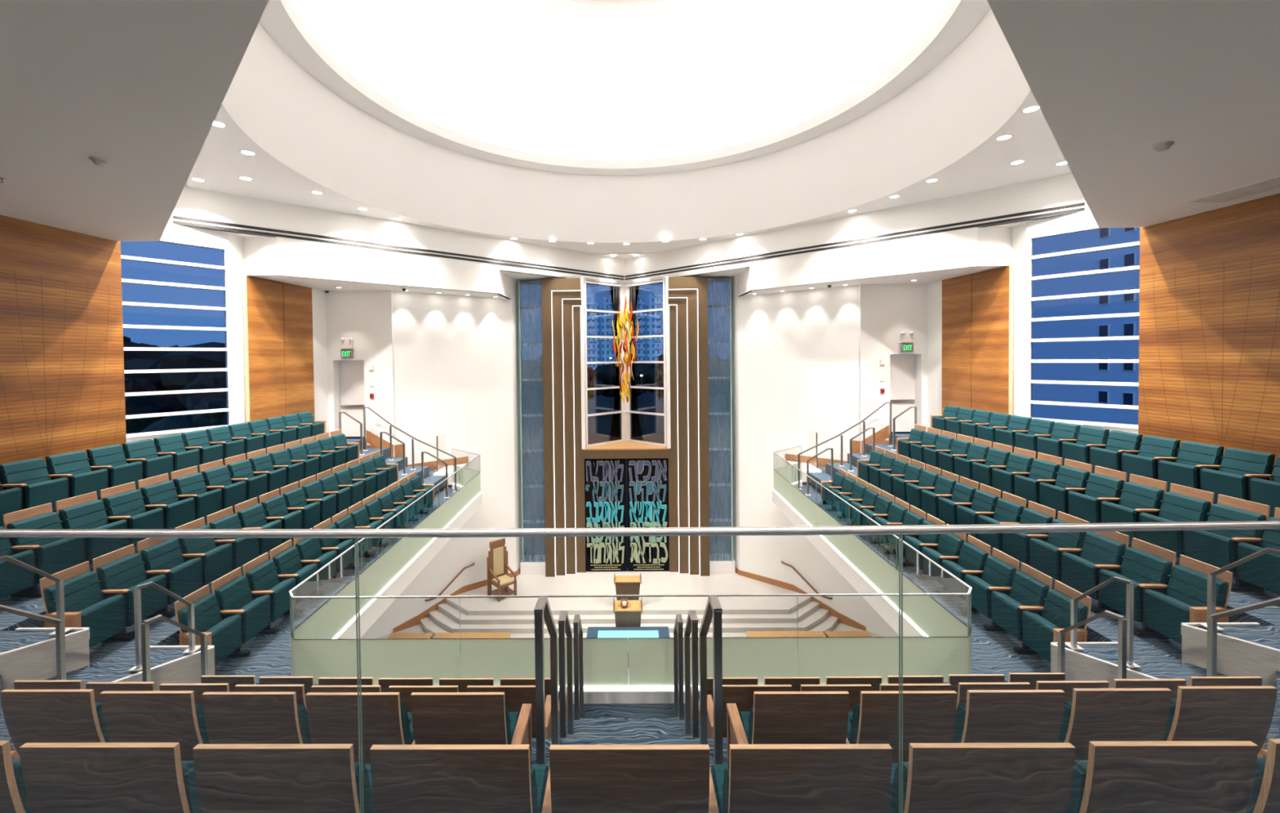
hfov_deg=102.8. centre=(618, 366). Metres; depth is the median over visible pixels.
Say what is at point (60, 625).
stair handrail
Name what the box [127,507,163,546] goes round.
seat cushion
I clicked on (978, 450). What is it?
seat
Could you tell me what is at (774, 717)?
seat
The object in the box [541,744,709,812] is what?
seat
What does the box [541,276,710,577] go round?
surround
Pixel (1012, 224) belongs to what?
ceiling
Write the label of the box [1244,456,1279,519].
seat
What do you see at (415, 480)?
seat
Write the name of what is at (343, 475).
seat
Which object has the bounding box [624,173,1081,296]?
wall
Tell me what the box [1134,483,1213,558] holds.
seat
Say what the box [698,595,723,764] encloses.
stair handrail
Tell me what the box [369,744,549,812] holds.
seat
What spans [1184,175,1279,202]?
ceiling vent
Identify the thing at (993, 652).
floor
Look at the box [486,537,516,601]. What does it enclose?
chair
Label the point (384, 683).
seat
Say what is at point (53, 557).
seat cushion
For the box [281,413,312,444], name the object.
seat
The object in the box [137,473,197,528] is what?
seat
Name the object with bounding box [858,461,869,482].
seat cushion
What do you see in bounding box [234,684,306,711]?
seat
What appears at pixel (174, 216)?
linear air slot
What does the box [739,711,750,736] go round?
seat cushion
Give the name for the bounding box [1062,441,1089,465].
seat cushion
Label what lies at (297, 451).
seat
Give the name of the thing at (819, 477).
floor
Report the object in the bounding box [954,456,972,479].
seat cushion
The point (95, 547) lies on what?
seat cushion
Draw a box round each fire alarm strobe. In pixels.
[368,365,373,369]
[880,360,884,364]
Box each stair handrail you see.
[0,555,73,635]
[0,604,66,679]
[128,582,200,671]
[141,614,208,681]
[338,412,364,455]
[363,407,457,492]
[380,431,407,475]
[421,451,449,497]
[533,596,559,764]
[558,610,573,737]
[573,614,583,719]
[673,613,684,719]
[684,609,698,737]
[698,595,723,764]
[797,402,893,489]
[804,448,833,495]
[848,427,875,471]
[891,406,916,450]
[1057,610,1127,679]
[1065,576,1141,667]
[1198,547,1279,630]
[1206,597,1279,676]
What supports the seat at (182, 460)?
on the floor
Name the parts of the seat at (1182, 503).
armrest, backrest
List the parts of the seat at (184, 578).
backrest, armrest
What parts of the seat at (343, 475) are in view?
backrest, armrest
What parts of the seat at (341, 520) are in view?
backrest, armrest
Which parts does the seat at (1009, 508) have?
armrest, backrest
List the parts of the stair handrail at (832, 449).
post, rail, post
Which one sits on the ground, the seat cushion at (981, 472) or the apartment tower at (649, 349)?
the apartment tower at (649, 349)
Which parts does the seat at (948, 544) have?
armrest, backrest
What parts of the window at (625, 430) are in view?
frame, pane, sill, pane, frame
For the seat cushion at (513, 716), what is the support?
on the seat at (437, 717)
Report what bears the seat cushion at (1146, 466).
on the seat at (1143, 464)
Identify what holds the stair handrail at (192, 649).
on the floor at (1161, 658)
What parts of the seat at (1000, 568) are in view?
armrest, backrest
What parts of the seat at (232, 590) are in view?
backrest, armrest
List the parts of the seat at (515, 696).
armrest, panel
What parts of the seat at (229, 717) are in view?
backrest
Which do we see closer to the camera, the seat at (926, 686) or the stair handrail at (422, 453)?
the seat at (926, 686)
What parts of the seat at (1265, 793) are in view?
backrest, armrest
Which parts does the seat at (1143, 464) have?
armrest, backrest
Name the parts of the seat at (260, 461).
backrest, armrest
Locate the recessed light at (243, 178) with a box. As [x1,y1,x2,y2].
[238,176,253,181]
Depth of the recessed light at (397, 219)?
14.08 m
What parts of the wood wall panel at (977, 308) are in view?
panel, panel, edge trim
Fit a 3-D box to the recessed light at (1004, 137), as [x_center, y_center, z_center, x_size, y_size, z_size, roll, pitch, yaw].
[6.933,-4.123,9.185,0.256,0.012,0.256,-1,1,1]
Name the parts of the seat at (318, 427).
backrest, panel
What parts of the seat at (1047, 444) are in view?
armrest, backrest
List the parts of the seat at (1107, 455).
armrest, backrest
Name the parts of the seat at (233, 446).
backrest, armrest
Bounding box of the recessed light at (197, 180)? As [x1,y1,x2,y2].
[190,177,205,182]
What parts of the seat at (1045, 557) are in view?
armrest, backrest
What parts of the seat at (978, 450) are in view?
armrest, backrest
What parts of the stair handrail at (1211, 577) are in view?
post, plate, rail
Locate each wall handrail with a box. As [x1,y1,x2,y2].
[425,562,475,601]
[781,560,832,599]
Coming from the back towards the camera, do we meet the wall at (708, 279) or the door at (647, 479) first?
the wall at (708, 279)
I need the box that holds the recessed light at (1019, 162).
[1009,160,1025,164]
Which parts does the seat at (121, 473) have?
backrest, armrest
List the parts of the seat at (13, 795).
armrest, backrest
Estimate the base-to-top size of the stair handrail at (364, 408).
2.525 m
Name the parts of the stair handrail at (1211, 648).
post, rail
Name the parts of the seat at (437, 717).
backrest, armrest, panel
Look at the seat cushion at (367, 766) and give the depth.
2.01 m
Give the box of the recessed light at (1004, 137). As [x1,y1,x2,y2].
[995,134,1013,141]
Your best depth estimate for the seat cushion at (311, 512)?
9.78 m
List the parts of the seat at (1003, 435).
armrest, backrest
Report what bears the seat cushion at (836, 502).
on the seat at (848, 482)
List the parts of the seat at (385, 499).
backrest, armrest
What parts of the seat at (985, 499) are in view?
armrest, backrest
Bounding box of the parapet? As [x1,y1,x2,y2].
[333,480,926,703]
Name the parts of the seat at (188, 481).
backrest, armrest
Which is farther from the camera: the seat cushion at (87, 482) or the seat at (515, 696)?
the seat cushion at (87, 482)
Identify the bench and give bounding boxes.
[386,632,433,639]
[432,632,511,638]
[746,631,826,637]
[824,631,871,637]
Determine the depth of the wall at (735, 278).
18.32 m
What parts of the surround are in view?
surround panel, backing panel, surround panel, surround panel, surround panel, jamb post, jamb post, surround panel, surround panel, surround panel, backing panel, surround panel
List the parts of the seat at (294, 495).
backrest, armrest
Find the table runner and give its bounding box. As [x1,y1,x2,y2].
[597,630,658,652]
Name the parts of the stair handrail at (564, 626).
post, rail, post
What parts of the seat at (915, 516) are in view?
armrest, backrest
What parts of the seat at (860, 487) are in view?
armrest, backrest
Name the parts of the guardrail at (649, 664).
glass panel, frosted panel, glass panel, frosted panel, rail, glass panel, frosted panel, glass panel, frosted panel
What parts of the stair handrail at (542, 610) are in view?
post, rail, post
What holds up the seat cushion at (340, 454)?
on the seat at (326, 442)
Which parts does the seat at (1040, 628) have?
armrest, backrest, panel, armrest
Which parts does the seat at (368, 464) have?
backrest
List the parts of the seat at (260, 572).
backrest, armrest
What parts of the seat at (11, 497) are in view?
armrest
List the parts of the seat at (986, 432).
backrest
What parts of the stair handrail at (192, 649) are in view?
plate, post, rail, post, plate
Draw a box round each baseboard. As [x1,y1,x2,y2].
[365,429,468,470]
[392,568,520,632]
[735,567,866,631]
[785,425,888,466]
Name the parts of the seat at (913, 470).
armrest, backrest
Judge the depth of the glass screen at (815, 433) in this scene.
15.64 m
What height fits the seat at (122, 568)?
0.970 m
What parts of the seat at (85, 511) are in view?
backrest, armrest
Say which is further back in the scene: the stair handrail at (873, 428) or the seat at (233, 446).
the stair handrail at (873, 428)
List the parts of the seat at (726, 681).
panel, armrest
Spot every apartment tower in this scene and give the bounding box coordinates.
[586,295,613,369]
[637,293,662,361]
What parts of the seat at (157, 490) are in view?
backrest, armrest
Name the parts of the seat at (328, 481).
backrest, armrest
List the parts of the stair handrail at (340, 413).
post, rail, post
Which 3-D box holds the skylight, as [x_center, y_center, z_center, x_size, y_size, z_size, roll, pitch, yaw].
[0.042,-8.335,10.494,13.736,2.870,13.736,-2,1,-43]
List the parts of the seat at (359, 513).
backrest, armrest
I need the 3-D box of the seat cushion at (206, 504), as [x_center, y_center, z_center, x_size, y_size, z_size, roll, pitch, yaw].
[-6.972,2.329,8.581,0.227,0.440,0.496,-1,1,1]
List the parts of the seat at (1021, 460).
armrest, backrest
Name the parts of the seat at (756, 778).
armrest, backrest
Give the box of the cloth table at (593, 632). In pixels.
[586,626,670,658]
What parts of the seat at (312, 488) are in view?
backrest, armrest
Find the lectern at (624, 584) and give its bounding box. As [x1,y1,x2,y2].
[613,573,641,599]
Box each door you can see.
[339,360,364,436]
[584,458,626,571]
[626,457,669,571]
[889,354,915,431]
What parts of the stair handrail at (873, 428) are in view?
post, rail, post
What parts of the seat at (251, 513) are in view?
backrest, armrest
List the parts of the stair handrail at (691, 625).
post, rail, post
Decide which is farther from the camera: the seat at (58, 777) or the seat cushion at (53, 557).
the seat cushion at (53, 557)
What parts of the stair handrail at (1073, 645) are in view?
post, plate, rail, post, plate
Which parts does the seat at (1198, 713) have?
backrest, panel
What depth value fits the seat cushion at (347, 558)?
9.30 m
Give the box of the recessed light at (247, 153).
[239,150,256,155]
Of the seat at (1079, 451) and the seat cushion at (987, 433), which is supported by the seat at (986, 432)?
the seat cushion at (987, 433)
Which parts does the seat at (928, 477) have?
armrest, backrest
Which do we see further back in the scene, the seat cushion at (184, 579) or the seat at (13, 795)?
the seat cushion at (184, 579)
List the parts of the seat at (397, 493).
backrest, armrest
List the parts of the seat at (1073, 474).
armrest, backrest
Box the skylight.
[288,0,951,159]
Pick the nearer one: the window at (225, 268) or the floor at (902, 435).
the window at (225, 268)
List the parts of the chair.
leg, armrest, frame, leg, seat frame, leg, armrest, leg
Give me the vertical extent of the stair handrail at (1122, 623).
1.489 m
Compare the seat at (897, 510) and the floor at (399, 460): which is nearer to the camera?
the seat at (897, 510)
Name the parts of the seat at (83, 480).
backrest, armrest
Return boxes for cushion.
[0,487,21,525]
[0,550,34,599]
[22,477,67,511]
[35,537,84,583]
[69,468,107,499]
[78,594,124,648]
[85,520,126,564]
[108,461,142,488]
[124,574,166,626]
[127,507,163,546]
[142,454,173,479]
[163,497,194,528]
[166,557,201,604]
[173,448,199,471]
[194,488,222,519]
[200,444,222,464]
[202,542,232,585]
[205,614,240,665]
[222,439,244,465]
[222,480,245,510]
[232,537,258,568]
[239,595,271,644]
[244,435,263,459]
[245,473,267,500]
[258,520,281,555]
[263,431,280,453]
[266,467,286,492]
[269,577,296,622]
[280,427,296,448]
[281,510,302,542]
[285,462,303,485]
[294,563,317,603]
[296,425,311,444]
[301,501,319,528]
[302,457,319,479]
[310,422,324,440]
[315,550,337,586]
[318,452,333,473]
[320,493,336,522]
[332,448,346,467]
[335,487,351,513]
[335,538,354,573]
[345,444,357,462]
[350,480,364,506]
[352,537,368,560]
[363,475,376,498]
[364,764,374,805]
[366,520,382,549]
[375,470,386,492]
[380,511,394,539]
[386,465,396,486]
[393,504,405,528]
[404,497,415,522]
[407,711,414,740]
[414,491,424,515]
[422,486,432,507]
[492,574,514,586]
[493,546,503,575]
[508,711,519,737]
[531,764,549,812]
[710,764,728,812]
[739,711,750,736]
[822,483,831,505]
[831,488,840,511]
[840,494,851,519]
[846,711,853,737]
[850,501,863,525]
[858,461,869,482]
[862,508,876,536]
[868,466,880,488]
[874,516,889,546]
[880,471,893,494]
[888,533,905,557]
[888,763,897,807]
[892,476,906,502]
[897,439,911,460]
[903,535,923,569]
[906,482,921,509]
[910,443,924,462]
[920,489,938,518]
[921,546,942,583]
[923,447,938,468]
[932,416,946,435]
[937,451,954,473]
[937,497,957,524]
[942,559,966,599]
[946,418,960,439]
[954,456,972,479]
[956,505,977,538]
[960,422,977,443]
[964,573,992,618]
[972,462,991,487]
[977,425,995,448]
[977,515,1002,551]
[991,467,1014,495]
[991,591,1022,640]
[995,428,1014,453]
[1002,533,1029,564]
[1013,475,1039,503]
[1014,432,1036,458]
[1022,611,1059,662]
[1029,537,1061,581]
[1036,436,1062,457]
[1039,482,1067,514]
[1061,552,1098,599]
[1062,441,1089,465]
[1067,491,1100,523]
[1089,446,1120,472]
[1098,568,1142,622]
[1101,501,1138,541]
[1121,453,1157,481]
[1139,512,1182,558]
[1143,589,1191,644]
[1158,460,1199,491]
[1184,530,1235,577]
[1200,468,1248,502]
[1237,542,1279,594]
[1249,477,1279,517]
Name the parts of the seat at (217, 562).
backrest, armrest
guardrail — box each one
[0,520,1279,812]
[288,448,480,676]
[292,593,968,688]
[773,445,972,674]
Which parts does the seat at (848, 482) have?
backrest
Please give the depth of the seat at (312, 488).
10.33 m
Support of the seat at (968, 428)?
on the floor
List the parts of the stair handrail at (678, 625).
post, rail, post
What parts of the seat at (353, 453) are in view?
backrest, panel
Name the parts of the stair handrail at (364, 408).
post, post, rail, post, post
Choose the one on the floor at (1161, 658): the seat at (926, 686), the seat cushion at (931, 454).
the seat at (926, 686)
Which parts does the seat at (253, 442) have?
backrest, armrest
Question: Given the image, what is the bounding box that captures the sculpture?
[612,279,639,403]
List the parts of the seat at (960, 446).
armrest, backrest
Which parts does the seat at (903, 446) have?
panel, armrest, backrest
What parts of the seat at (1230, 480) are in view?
armrest, backrest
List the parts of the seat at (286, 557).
backrest, armrest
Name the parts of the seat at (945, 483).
armrest, backrest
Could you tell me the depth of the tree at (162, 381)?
47.09 m
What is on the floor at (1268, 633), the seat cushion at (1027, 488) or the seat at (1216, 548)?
the seat at (1216, 548)
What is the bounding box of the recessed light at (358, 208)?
[356,207,368,210]
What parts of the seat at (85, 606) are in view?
armrest, panel, backrest, armrest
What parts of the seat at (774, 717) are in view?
panel, armrest, backrest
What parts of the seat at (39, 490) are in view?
backrest, armrest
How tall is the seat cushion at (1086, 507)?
0.440 m
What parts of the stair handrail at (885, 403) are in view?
post, post, rail, post, post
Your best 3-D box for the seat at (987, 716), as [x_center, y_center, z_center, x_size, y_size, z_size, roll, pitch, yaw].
[2.084,2.207,2.965,0.573,0.970,0.500,-1,1,1]
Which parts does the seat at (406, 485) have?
backrest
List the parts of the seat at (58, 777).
backrest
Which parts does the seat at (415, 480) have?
backrest, armrest, panel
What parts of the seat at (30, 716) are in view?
panel, backrest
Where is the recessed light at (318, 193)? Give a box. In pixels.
[311,191,323,195]
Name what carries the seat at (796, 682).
on the floor at (993, 652)
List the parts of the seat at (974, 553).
armrest, backrest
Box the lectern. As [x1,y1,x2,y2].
[613,597,642,626]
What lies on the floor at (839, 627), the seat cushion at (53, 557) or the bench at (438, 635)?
the bench at (438, 635)
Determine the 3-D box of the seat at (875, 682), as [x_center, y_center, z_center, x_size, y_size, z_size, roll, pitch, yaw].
[2.120,3.320,4.916,0.573,0.970,0.500,-1,1,1]
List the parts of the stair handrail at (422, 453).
post, rail, post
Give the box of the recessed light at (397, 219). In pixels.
[393,217,403,220]
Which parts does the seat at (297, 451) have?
backrest, armrest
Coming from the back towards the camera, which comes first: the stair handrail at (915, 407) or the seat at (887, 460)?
the stair handrail at (915, 407)
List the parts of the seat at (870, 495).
armrest, backrest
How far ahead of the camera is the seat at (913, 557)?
9.18 m
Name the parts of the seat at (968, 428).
backrest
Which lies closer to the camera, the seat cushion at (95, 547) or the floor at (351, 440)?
the seat cushion at (95, 547)
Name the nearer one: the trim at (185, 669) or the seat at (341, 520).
the trim at (185, 669)
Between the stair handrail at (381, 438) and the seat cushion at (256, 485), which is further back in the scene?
the stair handrail at (381, 438)
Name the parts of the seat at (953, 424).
backrest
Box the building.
[1032,227,1140,424]
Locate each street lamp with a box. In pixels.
[609,357,611,400]
[640,374,642,411]
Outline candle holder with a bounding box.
[620,598,627,606]
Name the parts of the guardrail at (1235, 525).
glass panel, glass panel, rail, glass panel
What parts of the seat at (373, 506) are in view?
backrest, armrest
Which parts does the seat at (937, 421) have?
panel, backrest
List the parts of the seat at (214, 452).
backrest, armrest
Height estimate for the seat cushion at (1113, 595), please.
0.440 m
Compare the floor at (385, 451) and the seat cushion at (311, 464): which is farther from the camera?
the floor at (385, 451)
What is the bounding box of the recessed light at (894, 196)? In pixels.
[888,195,900,198]
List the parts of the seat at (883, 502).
armrest, backrest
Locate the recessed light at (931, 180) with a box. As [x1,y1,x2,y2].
[924,178,938,182]
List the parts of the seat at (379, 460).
backrest, panel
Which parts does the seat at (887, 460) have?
backrest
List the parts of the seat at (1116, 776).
backrest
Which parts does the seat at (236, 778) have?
backrest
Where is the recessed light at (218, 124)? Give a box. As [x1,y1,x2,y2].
[212,120,226,128]
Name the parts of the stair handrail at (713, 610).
post, rail, post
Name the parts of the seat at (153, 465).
backrest, armrest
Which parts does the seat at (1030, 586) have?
armrest, backrest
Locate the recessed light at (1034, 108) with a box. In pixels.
[1021,105,1039,113]
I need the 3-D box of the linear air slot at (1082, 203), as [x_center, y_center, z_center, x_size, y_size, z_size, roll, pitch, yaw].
[5.212,-3.465,15.399,13.707,0.169,0.006,0,1,43]
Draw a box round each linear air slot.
[173,215,623,279]
[624,202,1084,279]
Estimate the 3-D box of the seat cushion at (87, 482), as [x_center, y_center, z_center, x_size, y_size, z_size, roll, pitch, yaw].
[-7.930,1.784,7.572,0.227,0.440,0.496,-1,1,1]
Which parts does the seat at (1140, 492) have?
armrest, backrest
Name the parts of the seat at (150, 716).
backrest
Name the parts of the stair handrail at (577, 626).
post, rail, post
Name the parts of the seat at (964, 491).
armrest, backrest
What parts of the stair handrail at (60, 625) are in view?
rail, post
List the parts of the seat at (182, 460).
backrest, armrest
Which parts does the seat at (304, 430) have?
backrest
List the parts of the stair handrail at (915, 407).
post, rail, post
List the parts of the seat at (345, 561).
backrest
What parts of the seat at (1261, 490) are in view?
armrest, backrest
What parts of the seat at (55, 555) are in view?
backrest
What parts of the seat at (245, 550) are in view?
backrest, armrest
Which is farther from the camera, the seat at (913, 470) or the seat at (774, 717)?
the seat at (913, 470)
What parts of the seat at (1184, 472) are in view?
armrest, backrest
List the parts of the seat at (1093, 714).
backrest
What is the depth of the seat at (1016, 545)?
7.92 m
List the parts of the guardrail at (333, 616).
glass panel, frosted panel, glass panel, frosted panel, rail, glass panel, frosted panel, frosted panel, glass panel, frosted panel, frosted panel, frosted panel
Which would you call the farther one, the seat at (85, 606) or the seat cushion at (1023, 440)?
the seat cushion at (1023, 440)
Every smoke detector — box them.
[88,156,111,166]
[1151,141,1174,151]
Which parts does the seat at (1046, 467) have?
armrest, backrest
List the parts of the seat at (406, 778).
backrest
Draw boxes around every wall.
[0,214,126,490]
[0,627,89,690]
[126,206,328,463]
[175,186,624,298]
[325,290,395,457]
[360,598,399,639]
[392,290,515,625]
[511,277,522,571]
[520,280,541,284]
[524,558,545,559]
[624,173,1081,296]
[707,278,728,282]
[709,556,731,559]
[730,275,739,569]
[737,284,859,622]
[858,283,927,453]
[859,595,898,636]
[927,193,1137,433]
[1137,193,1279,480]
[1181,622,1279,687]
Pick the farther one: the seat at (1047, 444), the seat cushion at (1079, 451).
the seat at (1047, 444)
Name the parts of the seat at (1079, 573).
armrest, backrest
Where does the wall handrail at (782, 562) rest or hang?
attached to the wall at (798, 350)
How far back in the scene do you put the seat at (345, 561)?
9.31 m
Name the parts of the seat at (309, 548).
backrest, armrest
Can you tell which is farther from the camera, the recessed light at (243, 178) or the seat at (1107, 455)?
the recessed light at (243, 178)
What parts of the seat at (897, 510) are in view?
armrest, backrest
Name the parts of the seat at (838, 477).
armrest, panel, backrest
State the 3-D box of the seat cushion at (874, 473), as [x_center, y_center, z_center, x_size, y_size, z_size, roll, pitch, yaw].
[6.314,2.688,12.437,0.227,0.440,0.496,-1,1,1]
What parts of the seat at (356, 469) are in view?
backrest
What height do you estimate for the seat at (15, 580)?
0.970 m
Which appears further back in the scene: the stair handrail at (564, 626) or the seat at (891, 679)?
the seat at (891, 679)
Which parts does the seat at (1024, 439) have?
armrest, backrest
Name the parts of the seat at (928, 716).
backrest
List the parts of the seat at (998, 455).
armrest, backrest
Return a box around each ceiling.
[0,0,1279,241]
[177,223,274,237]
[184,89,1071,258]
[222,0,1031,242]
[251,275,508,298]
[498,267,624,285]
[626,264,749,284]
[738,266,1004,296]
[978,208,1079,226]
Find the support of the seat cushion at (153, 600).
on the seat at (122, 568)
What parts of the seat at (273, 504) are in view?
backrest, armrest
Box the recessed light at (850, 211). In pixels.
[847,209,857,212]
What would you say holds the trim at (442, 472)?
attached to the wall at (454, 380)
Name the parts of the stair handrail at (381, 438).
post, rail, post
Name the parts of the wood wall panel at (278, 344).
edge trim, panel, panel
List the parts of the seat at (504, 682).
panel, armrest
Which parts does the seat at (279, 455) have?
backrest, armrest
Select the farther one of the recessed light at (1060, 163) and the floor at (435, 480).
the floor at (435, 480)
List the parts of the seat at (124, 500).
backrest, armrest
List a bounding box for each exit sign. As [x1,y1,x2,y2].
[340,350,353,357]
[900,343,913,351]
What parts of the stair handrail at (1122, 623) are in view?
post, rail, post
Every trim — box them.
[111,645,214,690]
[433,463,466,484]
[520,560,545,574]
[590,252,657,254]
[709,559,735,573]
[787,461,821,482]
[1050,641,1159,688]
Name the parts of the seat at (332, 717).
backrest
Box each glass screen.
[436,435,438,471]
[815,432,817,468]
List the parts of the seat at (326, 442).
backrest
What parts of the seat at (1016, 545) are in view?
armrest, backrest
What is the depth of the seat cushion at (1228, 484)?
6.78 m
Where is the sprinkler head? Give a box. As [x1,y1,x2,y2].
[0,177,7,183]
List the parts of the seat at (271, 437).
backrest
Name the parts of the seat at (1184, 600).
armrest, backrest, panel, armrest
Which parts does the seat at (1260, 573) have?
armrest, backrest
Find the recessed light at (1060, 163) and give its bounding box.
[1054,160,1066,165]
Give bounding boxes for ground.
[345,386,910,568]
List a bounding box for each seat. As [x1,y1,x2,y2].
[0,457,72,512]
[0,484,26,527]
[0,526,41,599]
[0,688,109,759]
[0,741,31,812]
[3,502,86,583]
[13,680,84,689]
[18,742,201,812]
[39,560,134,648]
[44,450,111,500]
[55,491,131,564]
[85,681,155,702]
[86,444,146,489]
[92,544,175,626]
[99,481,167,546]
[99,690,209,760]
[122,439,176,480]
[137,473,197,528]
[137,537,210,604]
[153,434,202,472]
[159,683,229,703]
[170,466,224,521]
[173,584,250,665]
[174,517,235,585]
[181,430,226,464]
[192,743,375,812]
[199,459,248,511]
[200,675,259,692]
[201,692,311,744]
[205,426,246,465]
[206,506,262,568]
[211,567,278,644]
[224,453,269,502]
[227,422,265,459]
[234,497,284,555]
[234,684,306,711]
[242,551,302,622]
[246,448,288,495]
[247,419,282,453]
[258,488,304,542]
[259,676,319,694]
[265,416,297,448]
[266,444,305,487]
[269,539,324,603]
[280,481,322,528]
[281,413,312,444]
[284,440,320,480]
[293,528,342,586]
[296,411,325,440]
[299,475,337,522]
[301,435,334,474]
[305,692,414,764]
[311,684,381,692]
[313,517,359,573]
[315,432,347,467]
[316,469,352,513]
[318,677,373,685]
[329,429,359,462]
[331,509,373,560]
[332,463,365,506]
[346,458,377,498]
[347,501,386,549]
[358,454,387,493]
[362,493,395,539]
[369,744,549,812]
[370,450,398,486]
[375,487,409,528]
[378,677,433,692]
[386,481,418,522]
[388,685,458,711]
[398,475,427,515]
[408,471,434,507]
[410,692,532,762]
[439,678,493,692]
[466,685,551,737]
[500,678,567,719]
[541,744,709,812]
[690,677,757,719]
[706,684,791,737]
[708,743,892,812]
[726,691,848,762]
[764,676,819,691]
[800,684,871,711]
[820,467,847,505]
[826,676,881,691]
[827,472,857,511]
[836,477,868,519]
[845,690,957,763]
[846,484,880,525]
[857,445,885,483]
[860,489,894,536]
[867,449,897,488]
[870,497,909,546]
[878,453,910,494]
[879,683,951,691]
[884,505,926,557]
[887,675,943,684]
[888,742,1075,812]
[890,458,924,502]
[896,423,926,460]
[900,513,945,569]
[904,464,941,509]
[908,426,940,464]
[915,524,966,583]
[919,470,959,518]
[921,430,955,469]
[930,405,960,435]
[935,475,978,524]
[935,534,991,599]
[936,433,973,475]
[943,674,1004,692]
[944,407,975,439]
[951,437,991,482]
[951,689,1064,742]
[954,483,1001,538]
[955,682,1030,710]
[957,547,1019,618]
[959,409,992,443]
[969,442,1013,489]
[974,412,1011,448]
[975,491,1026,551]
[983,562,1052,640]
[989,447,1035,497]
[992,415,1031,453]
[999,500,1056,564]
[1004,672,1065,689]
[1011,452,1062,506]
[1012,418,1055,458]
[1013,580,1091,662]
[1026,511,1089,581]
[1034,422,1080,458]
[1035,458,1093,515]
[1035,680,1108,701]
[1053,531,1128,599]
[1057,688,1171,759]
[1058,426,1110,465]
[1064,466,1127,523]
[1066,741,1257,812]
[1086,430,1142,473]
[1090,537,1176,622]
[1097,473,1167,541]
[1112,679,1186,699]
[1117,435,1180,481]
[1133,555,1232,644]
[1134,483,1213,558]
[1153,440,1224,492]
[1162,685,1277,757]
[1174,493,1270,577]
[1188,676,1262,686]
[1195,448,1275,504]
[1231,507,1279,594]
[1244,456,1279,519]
[1245,738,1279,812]
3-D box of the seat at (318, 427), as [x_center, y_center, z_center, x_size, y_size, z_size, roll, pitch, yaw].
[-7.955,1.605,13.200,0.429,0.855,0.560,-1,1,1]
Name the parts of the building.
pane, pane, pane, pane, pane, pane, pane, pane, pane, pane, pane, pane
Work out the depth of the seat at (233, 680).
4.78 m
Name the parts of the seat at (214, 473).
backrest, armrest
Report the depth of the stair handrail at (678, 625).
5.07 m
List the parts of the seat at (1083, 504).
armrest, backrest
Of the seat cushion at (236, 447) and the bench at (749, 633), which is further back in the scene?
the bench at (749, 633)
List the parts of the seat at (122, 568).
backrest, armrest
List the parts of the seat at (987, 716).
backrest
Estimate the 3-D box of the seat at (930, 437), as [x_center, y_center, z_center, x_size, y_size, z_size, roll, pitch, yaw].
[7.364,1.973,12.356,0.500,0.970,0.570,-1,1,1]
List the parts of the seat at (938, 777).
backrest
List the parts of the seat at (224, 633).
panel, armrest, backrest, armrest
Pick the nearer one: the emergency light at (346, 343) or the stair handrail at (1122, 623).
the stair handrail at (1122, 623)
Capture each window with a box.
[120,237,233,437]
[518,280,545,558]
[582,277,669,449]
[707,277,730,556]
[1026,224,1139,428]
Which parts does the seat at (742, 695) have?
panel, armrest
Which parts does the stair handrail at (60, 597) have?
rail, post, plate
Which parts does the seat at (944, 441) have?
backrest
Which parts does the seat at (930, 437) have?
backrest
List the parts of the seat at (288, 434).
backrest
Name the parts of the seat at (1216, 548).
backrest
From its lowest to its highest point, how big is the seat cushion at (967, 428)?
0.440 m
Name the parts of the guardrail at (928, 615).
frosted panel, frosted panel, glass panel, frosted panel, frosted panel, glass panel, rail, frosted panel, frosted panel, glass panel, glass panel, frosted panel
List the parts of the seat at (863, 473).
panel, backrest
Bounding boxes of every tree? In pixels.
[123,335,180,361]
[124,342,226,433]
[139,371,226,432]
[521,355,606,399]
[592,360,646,397]
[638,354,724,401]
[708,354,729,412]
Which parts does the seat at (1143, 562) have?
armrest, backrest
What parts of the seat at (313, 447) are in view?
backrest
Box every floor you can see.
[0,460,1279,762]
[0,666,92,737]
[0,675,1,715]
[88,481,1182,734]
[214,480,1050,718]
[346,438,364,450]
[358,448,389,463]
[374,622,883,677]
[385,457,408,471]
[396,466,429,484]
[421,475,445,493]
[429,468,440,475]
[529,762,728,768]
[559,733,699,737]
[573,718,691,719]
[808,472,831,490]
[814,466,825,472]
[825,462,857,481]
[847,453,870,467]
[866,443,897,459]
[891,433,909,445]
[1179,662,1279,734]
[1275,671,1279,734]
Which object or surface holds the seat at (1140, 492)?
on the floor at (1268, 633)
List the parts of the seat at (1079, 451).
armrest, backrest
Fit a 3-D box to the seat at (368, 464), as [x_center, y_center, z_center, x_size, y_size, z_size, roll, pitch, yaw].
[-6.036,2.688,12.623,0.500,0.970,0.570,-1,1,1]
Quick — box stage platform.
[420,568,837,638]
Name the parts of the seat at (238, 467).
backrest, armrest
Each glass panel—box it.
[518,280,545,562]
[707,278,733,561]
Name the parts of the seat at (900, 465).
armrest, backrest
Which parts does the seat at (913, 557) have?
backrest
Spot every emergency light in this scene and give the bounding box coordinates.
[340,337,354,349]
[899,331,914,342]
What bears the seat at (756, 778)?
on the floor
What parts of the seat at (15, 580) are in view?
backrest, armrest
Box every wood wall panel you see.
[242,275,315,422]
[942,265,1013,415]
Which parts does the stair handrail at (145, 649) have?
post, rail, post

